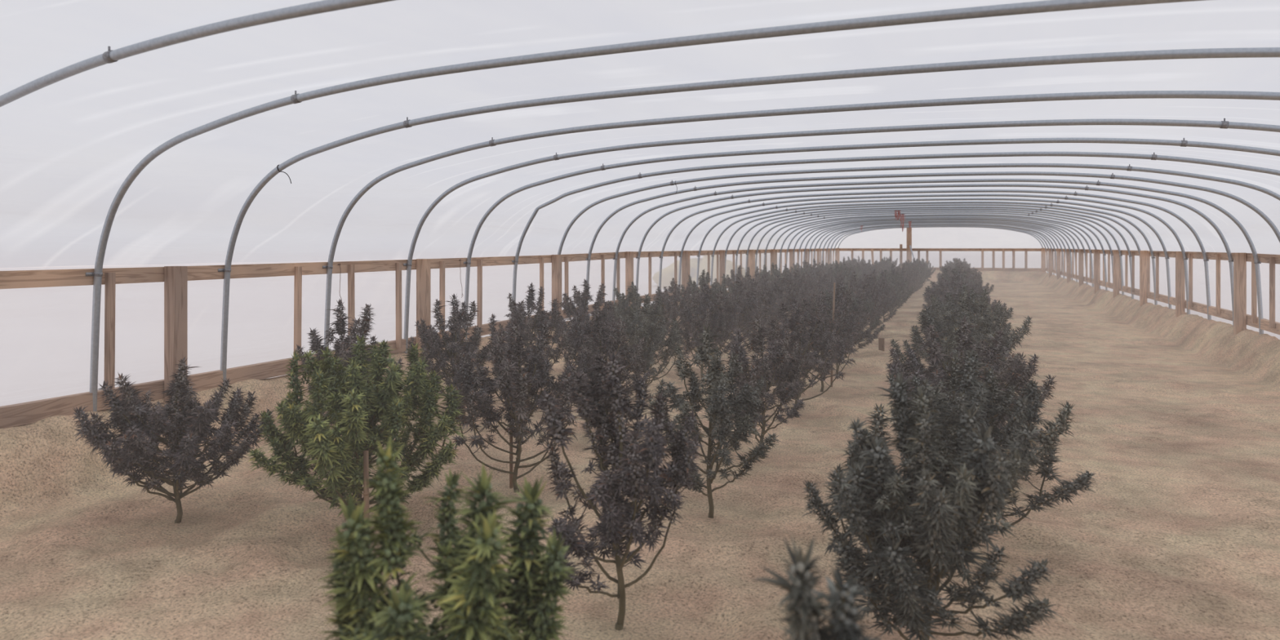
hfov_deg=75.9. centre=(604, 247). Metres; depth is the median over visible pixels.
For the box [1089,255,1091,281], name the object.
stud
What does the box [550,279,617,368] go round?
plant
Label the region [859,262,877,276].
plant
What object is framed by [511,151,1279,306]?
hoop
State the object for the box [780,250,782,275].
stud
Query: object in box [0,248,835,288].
wooden rail
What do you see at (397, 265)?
stud
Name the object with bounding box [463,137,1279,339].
hoop
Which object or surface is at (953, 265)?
plant
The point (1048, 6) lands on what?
hoop
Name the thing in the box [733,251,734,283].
stud
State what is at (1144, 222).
hoop
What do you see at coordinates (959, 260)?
plant
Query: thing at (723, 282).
plant
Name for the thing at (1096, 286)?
wooden post
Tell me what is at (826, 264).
plant
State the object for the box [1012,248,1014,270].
stud
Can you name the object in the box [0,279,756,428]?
baseboard
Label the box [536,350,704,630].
plant
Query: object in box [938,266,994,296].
plant
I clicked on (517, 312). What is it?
plant
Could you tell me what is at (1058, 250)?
wooden post
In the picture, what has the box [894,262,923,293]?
plant
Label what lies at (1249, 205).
hoop
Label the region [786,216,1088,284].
hoop
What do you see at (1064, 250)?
stud
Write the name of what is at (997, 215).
hoop
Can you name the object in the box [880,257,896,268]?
plant
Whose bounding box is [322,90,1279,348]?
hoop
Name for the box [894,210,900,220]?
twine tangle
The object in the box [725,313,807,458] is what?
plant
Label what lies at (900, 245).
wooden post
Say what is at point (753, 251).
stud
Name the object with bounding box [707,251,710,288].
stud
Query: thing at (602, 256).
stud
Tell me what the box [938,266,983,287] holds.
plant
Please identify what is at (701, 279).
plant
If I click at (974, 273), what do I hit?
plant
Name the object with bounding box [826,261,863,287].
plant
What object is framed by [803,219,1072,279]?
hoop
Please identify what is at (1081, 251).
wooden post
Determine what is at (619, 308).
plant
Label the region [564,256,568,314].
stud
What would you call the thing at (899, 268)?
plant
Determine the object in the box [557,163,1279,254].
hoop
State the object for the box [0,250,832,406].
wall
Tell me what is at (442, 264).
stud
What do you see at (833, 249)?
stud
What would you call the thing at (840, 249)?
trim
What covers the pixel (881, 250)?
stud
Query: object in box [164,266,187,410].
wooden post
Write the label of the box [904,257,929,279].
plant
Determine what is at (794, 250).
stud
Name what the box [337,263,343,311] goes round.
string
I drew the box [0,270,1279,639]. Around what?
floor
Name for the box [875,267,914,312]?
plant
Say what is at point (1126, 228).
hoop
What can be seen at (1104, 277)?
stud
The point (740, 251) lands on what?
stud
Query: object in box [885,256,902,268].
plant
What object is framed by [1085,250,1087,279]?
stud
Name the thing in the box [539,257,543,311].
stud
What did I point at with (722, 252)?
wooden post
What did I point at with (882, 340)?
stub
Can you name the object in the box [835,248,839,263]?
wooden post
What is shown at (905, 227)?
hoop
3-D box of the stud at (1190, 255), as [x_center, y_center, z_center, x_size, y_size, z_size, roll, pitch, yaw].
[7.537,0.416,10.526,0.034,0.684,0.036,0,0,23]
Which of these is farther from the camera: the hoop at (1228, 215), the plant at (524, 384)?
the hoop at (1228, 215)
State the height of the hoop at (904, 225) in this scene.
1.891 m
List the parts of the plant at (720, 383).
stem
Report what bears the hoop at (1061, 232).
on the floor
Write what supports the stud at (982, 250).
on the floor
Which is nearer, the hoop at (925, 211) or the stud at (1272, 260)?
the stud at (1272, 260)
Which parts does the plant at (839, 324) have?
stem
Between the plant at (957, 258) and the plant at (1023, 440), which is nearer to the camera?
the plant at (1023, 440)
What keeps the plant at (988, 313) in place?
on the floor
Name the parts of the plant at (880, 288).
stem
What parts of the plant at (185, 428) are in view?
stem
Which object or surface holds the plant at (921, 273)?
on the floor
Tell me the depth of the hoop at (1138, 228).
13.57 m
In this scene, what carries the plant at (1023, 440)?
on the floor
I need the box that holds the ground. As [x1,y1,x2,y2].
[0,252,1047,272]
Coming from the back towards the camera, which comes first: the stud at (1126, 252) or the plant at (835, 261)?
the plant at (835, 261)
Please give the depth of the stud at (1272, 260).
7.79 m
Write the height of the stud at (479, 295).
0.691 m
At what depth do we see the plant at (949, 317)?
6.29 m
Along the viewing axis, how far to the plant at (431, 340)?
5.39 m
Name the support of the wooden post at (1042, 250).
on the floor
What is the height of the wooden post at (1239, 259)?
1.208 m
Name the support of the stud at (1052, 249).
attached to the wall at (1199, 291)
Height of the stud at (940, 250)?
0.750 m
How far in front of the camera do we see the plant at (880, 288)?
10.99 m
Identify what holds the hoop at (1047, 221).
on the floor
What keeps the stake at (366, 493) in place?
on the floor
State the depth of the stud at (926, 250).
29.79 m
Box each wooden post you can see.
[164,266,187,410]
[416,258,431,359]
[551,254,561,316]
[625,251,633,306]
[681,250,688,297]
[719,249,724,285]
[748,249,753,284]
[771,248,775,269]
[789,248,793,271]
[804,248,807,265]
[816,248,819,266]
[826,248,830,265]
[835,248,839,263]
[899,244,902,268]
[906,227,911,262]
[1040,248,1045,271]
[1048,248,1052,277]
[1057,248,1060,279]
[1066,248,1071,283]
[1079,248,1083,286]
[1093,249,1099,293]
[1113,249,1119,297]
[1139,250,1146,306]
[1175,251,1185,317]
[1233,253,1246,334]
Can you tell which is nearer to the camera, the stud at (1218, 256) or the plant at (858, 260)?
the stud at (1218, 256)
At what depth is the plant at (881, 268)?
23.25 m
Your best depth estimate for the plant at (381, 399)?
3.29 m
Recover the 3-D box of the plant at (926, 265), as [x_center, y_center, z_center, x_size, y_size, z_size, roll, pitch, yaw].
[9.476,0.786,24.705,0.605,0.903,0.680,0,0,-26]
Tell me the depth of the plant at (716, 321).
7.32 m
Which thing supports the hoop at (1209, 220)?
on the floor
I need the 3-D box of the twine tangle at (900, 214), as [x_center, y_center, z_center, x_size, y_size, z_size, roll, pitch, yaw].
[6.636,-0.557,18.233,0.129,0.410,0.068,0,0,23]
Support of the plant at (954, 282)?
on the floor
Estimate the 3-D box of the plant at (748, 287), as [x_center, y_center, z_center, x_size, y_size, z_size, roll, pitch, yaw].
[2.097,0.746,12.818,0.682,0.989,0.685,0,0,12]
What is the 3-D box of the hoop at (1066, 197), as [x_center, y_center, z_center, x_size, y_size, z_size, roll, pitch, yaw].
[4.450,0.162,12.137,7.067,1.891,0.085,0,0,23]
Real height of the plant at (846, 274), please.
0.956 m
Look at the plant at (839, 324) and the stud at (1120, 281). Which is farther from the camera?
the stud at (1120, 281)
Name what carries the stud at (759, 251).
attached to the wall at (46, 332)
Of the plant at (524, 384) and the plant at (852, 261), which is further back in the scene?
the plant at (852, 261)
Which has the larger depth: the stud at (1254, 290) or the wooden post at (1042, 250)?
the wooden post at (1042, 250)
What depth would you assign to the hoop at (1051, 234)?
24.47 m
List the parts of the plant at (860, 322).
stem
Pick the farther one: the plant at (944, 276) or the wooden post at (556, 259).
the plant at (944, 276)
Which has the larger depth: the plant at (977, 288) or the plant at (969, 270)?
the plant at (969, 270)
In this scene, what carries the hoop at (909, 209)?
on the floor
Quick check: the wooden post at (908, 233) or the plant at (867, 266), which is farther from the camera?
the wooden post at (908, 233)
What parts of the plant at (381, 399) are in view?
stem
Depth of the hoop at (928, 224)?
27.01 m
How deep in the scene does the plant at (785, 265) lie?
15.95 m
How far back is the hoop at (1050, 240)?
26.21 m
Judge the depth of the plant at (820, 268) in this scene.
19.13 m
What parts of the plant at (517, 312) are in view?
stem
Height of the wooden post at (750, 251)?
1.221 m
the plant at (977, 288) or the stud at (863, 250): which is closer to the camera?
the plant at (977, 288)
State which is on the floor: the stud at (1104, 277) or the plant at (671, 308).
the plant at (671, 308)
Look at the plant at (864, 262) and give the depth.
22.25 m
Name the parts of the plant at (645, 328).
stem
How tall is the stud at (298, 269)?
0.695 m
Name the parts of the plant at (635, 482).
stem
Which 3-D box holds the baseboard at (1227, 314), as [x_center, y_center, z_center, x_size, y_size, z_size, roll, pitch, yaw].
[8.610,0.780,12.895,0.051,0.180,33.698,0,0,23]
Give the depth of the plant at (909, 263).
21.61 m
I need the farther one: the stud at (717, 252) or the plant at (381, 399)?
the stud at (717, 252)
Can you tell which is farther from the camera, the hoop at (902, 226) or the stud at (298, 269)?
the hoop at (902, 226)
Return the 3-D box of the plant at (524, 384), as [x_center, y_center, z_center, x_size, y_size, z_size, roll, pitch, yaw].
[-0.396,0.789,3.984,0.674,0.897,0.681,0,0,44]
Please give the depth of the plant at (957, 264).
17.96 m
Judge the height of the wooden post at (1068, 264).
1.232 m
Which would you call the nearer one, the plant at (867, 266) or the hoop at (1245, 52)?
the hoop at (1245, 52)
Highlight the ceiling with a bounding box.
[0,0,1279,267]
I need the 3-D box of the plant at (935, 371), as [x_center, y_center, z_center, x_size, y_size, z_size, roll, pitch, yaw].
[1.872,0.794,4.205,0.848,0.886,0.835,0,0,24]
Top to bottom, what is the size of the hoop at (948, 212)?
1.891 m
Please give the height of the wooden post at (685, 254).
1.213 m
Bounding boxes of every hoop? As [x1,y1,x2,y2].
[0,0,395,106]
[85,0,1204,411]
[217,47,1279,385]
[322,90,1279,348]
[403,118,1279,353]
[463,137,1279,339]
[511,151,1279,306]
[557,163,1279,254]
[585,171,1279,311]
[612,178,1263,334]
[635,183,1233,326]
[658,189,1211,319]
[677,193,1190,314]
[696,197,1171,308]
[710,200,1157,305]
[724,203,1140,274]
[734,205,1133,298]
[745,208,1124,294]
[755,209,1113,286]
[763,211,1107,290]
[773,213,1100,288]
[778,215,1093,287]
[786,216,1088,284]
[793,217,1079,253]
[798,219,1077,282]
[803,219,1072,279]
[808,221,1066,262]
[813,222,1064,278]
[818,222,1061,277]
[821,223,1057,275]
[826,224,1054,275]
[830,225,1048,255]
[834,226,1048,273]
[837,226,1043,248]
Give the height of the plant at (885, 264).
0.847 m
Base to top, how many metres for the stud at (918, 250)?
0.750 m
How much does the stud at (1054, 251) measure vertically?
0.700 m
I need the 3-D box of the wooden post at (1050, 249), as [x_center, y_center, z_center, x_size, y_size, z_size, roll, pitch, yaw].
[14.234,0.640,26.129,0.089,1.240,0.088,0,0,23]
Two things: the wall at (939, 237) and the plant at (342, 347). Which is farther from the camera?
the wall at (939, 237)
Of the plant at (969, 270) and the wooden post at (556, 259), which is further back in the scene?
the plant at (969, 270)
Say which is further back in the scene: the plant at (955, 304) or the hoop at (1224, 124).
the plant at (955, 304)
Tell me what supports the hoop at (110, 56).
on the floor
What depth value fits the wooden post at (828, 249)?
28.81 m
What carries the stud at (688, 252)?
attached to the wooden rail at (48, 277)
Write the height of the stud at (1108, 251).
0.690 m
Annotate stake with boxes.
[362,450,369,526]
[509,395,513,488]
[830,282,835,386]
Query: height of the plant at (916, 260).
0.938 m
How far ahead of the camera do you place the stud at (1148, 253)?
12.83 m
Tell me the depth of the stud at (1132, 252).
13.96 m
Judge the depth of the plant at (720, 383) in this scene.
3.60 m
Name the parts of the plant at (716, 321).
stem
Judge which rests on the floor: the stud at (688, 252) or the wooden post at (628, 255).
the wooden post at (628, 255)
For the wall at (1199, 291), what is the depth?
10.28 m
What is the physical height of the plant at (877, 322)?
0.866 m
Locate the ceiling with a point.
(68, 146)
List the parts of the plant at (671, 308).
stem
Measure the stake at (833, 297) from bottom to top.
0.950 m
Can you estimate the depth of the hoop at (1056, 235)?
23.78 m
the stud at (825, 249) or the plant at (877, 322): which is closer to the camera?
the plant at (877, 322)
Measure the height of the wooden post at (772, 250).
1.225 m
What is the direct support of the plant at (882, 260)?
on the floor
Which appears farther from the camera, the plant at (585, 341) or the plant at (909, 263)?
the plant at (909, 263)
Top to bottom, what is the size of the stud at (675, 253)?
0.684 m
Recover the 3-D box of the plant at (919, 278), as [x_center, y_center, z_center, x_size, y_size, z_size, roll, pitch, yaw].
[7.229,0.786,19.514,0.703,0.902,0.702,0,0,-11]
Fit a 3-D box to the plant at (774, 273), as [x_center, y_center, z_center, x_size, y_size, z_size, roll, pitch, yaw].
[3.099,0.747,14.911,0.763,0.986,0.733,0,0,44]
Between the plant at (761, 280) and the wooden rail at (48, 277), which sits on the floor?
the plant at (761, 280)
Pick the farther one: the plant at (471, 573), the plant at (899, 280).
the plant at (899, 280)
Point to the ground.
(834, 252)
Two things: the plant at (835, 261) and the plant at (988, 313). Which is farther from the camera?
the plant at (835, 261)
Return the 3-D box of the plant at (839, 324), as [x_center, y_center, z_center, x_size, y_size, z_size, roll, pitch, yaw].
[1.813,0.796,6.827,0.656,0.882,0.610,0,0,39]
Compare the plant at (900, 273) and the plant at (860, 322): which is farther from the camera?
the plant at (900, 273)
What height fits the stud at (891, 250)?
0.750 m
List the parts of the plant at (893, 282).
stem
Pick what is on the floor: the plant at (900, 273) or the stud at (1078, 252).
the plant at (900, 273)
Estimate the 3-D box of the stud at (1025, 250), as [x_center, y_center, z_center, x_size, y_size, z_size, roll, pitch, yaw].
[14.695,0.415,28.532,0.080,0.750,0.038,0,0,23]
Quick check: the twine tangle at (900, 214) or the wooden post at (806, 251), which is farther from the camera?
the wooden post at (806, 251)
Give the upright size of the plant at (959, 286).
0.832 m
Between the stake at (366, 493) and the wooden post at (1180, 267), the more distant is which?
the wooden post at (1180, 267)
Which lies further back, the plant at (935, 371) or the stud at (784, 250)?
the stud at (784, 250)
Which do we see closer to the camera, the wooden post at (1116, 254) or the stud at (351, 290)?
the stud at (351, 290)
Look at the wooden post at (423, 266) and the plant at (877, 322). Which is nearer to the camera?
the wooden post at (423, 266)
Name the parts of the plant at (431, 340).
stem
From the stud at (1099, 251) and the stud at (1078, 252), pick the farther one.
the stud at (1078, 252)
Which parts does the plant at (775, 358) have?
stem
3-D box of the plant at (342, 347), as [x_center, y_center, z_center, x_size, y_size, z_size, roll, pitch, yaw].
[-1.412,0.758,4.530,0.548,0.963,0.581,0,0,28]
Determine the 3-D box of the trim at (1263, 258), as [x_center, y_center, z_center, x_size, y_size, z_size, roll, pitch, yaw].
[8.600,0.111,12.899,0.038,0.181,33.698,0,0,23]
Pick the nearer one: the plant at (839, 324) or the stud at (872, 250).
the plant at (839, 324)
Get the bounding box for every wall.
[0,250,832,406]
[836,226,1046,271]
[1047,251,1279,339]
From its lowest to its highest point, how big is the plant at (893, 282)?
0.872 m
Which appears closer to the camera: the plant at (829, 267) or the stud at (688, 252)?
the stud at (688, 252)
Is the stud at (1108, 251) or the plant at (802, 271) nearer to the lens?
the stud at (1108, 251)
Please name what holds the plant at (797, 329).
on the floor
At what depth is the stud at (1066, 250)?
22.37 m
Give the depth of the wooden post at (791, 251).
22.32 m
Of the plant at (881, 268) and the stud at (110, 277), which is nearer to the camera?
the stud at (110, 277)
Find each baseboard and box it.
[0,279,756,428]
[928,266,1040,271]
[1044,267,1279,334]
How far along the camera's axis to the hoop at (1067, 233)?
21.20 m
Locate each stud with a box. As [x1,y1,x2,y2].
[103,272,115,401]
[293,266,302,367]
[347,264,355,335]
[395,262,401,348]
[439,261,444,338]
[476,259,482,329]
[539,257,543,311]
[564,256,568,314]
[600,254,604,307]
[616,253,619,304]
[648,253,651,297]
[674,252,676,291]
[688,252,689,284]
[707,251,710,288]
[716,251,719,284]
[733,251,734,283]
[739,250,742,279]
[753,250,755,279]
[759,250,760,278]
[770,250,772,275]
[775,250,777,263]
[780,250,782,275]
[784,249,786,267]
[793,249,795,271]
[800,249,802,267]
[825,248,826,262]
[832,248,834,261]
[862,248,864,261]
[871,248,874,264]
[880,248,882,261]
[889,248,892,262]
[917,248,919,259]
[925,248,928,263]
[939,248,942,269]
[981,248,983,270]
[991,248,995,270]
[1002,248,1004,270]
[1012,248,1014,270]
[1024,248,1027,270]
[1052,248,1053,271]
[1053,250,1055,271]
[1061,251,1062,274]
[1063,249,1065,274]
[1066,249,1066,275]
[1071,249,1073,276]
[1075,249,1076,277]
[1078,252,1079,278]
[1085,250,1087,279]
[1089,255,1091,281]
[1097,250,1100,283]
[1102,250,1105,284]
[1107,250,1110,285]
[1119,251,1121,288]
[1124,251,1128,290]
[1131,251,1134,292]
[1146,252,1150,296]
[1155,252,1159,298]
[1188,253,1192,306]
[1216,254,1220,314]
[1251,255,1257,323]
[1269,257,1275,328]
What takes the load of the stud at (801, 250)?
attached to the wall at (46, 332)
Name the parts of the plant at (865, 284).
stem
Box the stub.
[878,337,884,351]
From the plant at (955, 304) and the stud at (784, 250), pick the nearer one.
the plant at (955, 304)
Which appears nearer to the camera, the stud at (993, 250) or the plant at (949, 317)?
the plant at (949, 317)
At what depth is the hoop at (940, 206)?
15.30 m
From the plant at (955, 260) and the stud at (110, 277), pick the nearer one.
the stud at (110, 277)
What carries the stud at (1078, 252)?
attached to the wall at (1199, 291)
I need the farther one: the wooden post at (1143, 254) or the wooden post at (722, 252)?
the wooden post at (722, 252)
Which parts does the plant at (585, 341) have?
stem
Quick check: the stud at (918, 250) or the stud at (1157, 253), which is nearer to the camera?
the stud at (1157, 253)
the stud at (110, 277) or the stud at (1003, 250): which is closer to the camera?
the stud at (110, 277)
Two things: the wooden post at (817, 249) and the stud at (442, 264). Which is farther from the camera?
the wooden post at (817, 249)
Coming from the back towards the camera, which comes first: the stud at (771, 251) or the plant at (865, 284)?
the stud at (771, 251)
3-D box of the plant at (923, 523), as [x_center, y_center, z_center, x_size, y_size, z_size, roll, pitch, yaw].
[0.907,0.794,2.349,0.645,0.881,0.567,0,0,5]
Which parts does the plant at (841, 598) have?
stem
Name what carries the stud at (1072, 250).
attached to the wall at (1199, 291)
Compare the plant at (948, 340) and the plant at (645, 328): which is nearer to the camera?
the plant at (948, 340)
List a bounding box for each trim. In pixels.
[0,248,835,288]
[839,248,1040,251]
[1046,248,1279,264]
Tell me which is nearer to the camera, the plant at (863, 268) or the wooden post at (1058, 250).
the plant at (863, 268)
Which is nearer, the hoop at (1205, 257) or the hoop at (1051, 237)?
the hoop at (1205, 257)
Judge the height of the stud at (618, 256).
0.678 m
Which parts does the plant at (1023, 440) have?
stem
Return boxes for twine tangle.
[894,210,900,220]
[900,213,905,231]
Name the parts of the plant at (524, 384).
stem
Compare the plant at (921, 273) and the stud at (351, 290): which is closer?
the stud at (351, 290)
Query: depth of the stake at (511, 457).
4.09 m
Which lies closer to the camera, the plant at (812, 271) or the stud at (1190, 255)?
the stud at (1190, 255)
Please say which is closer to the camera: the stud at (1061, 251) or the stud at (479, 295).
the stud at (479, 295)
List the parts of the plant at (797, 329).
stem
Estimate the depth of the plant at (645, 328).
6.42 m
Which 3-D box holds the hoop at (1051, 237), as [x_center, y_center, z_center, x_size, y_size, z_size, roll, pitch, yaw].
[10.235,0.155,25.551,7.067,1.891,0.037,0,0,23]
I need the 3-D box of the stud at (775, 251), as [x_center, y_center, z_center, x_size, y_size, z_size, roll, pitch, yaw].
[4.336,0.407,20.641,0.034,0.692,0.038,0,0,23]
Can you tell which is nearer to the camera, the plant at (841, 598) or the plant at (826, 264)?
the plant at (841, 598)
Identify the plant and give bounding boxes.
[71,356,274,523]
[247,333,466,522]
[293,298,404,426]
[316,435,577,639]
[404,293,498,413]
[449,318,582,492]
[485,282,571,399]
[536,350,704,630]
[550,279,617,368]
[556,304,651,430]
[602,293,684,399]
[607,280,664,346]
[642,277,701,339]
[644,324,780,518]
[670,283,737,378]
[678,269,728,330]
[706,274,742,302]
[724,264,758,305]
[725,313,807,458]
[741,266,780,307]
[750,298,849,417]
[752,532,883,639]
[756,262,795,308]
[770,263,801,286]
[778,291,858,391]
[786,262,813,280]
[789,260,822,279]
[800,370,1062,639]
[802,258,828,277]
[808,281,879,372]
[816,260,831,274]
[817,262,834,273]
[821,262,851,305]
[824,260,843,271]
[824,282,885,357]
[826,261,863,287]
[828,271,884,329]
[839,256,861,266]
[839,257,856,268]
[852,256,866,265]
[853,262,877,276]
[857,274,897,334]
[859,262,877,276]
[860,259,880,279]
[862,348,1097,549]
[868,271,911,322]
[871,260,888,274]
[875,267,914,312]
[876,258,892,269]
[876,261,889,271]
[877,263,909,311]
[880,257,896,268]
[884,315,1057,459]
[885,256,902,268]
[888,292,1019,388]
[891,266,916,294]
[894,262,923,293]
[897,262,920,287]
[901,261,927,288]
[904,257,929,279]
[906,258,930,287]
[907,262,924,288]
[910,286,1032,368]
[915,258,936,277]
[917,259,931,284]
[920,273,997,313]
[922,271,990,308]
[926,267,982,306]
[927,282,1006,324]
[928,281,1013,344]
[930,288,1010,336]
[936,262,982,281]
[938,262,989,290]
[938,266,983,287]
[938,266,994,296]
[939,257,974,271]
[940,257,968,273]
[950,261,977,274]
[952,257,970,266]
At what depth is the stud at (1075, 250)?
20.68 m
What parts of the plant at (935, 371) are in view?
stem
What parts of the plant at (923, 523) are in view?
stem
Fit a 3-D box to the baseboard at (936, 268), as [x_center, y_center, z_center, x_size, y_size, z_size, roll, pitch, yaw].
[12.033,0.770,29.720,6.940,0.120,0.050,0,0,23]
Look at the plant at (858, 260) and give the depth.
28.56 m
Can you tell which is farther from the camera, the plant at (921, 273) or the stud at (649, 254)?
the plant at (921, 273)
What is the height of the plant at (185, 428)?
0.754 m
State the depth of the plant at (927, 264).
27.88 m
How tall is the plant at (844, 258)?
0.992 m

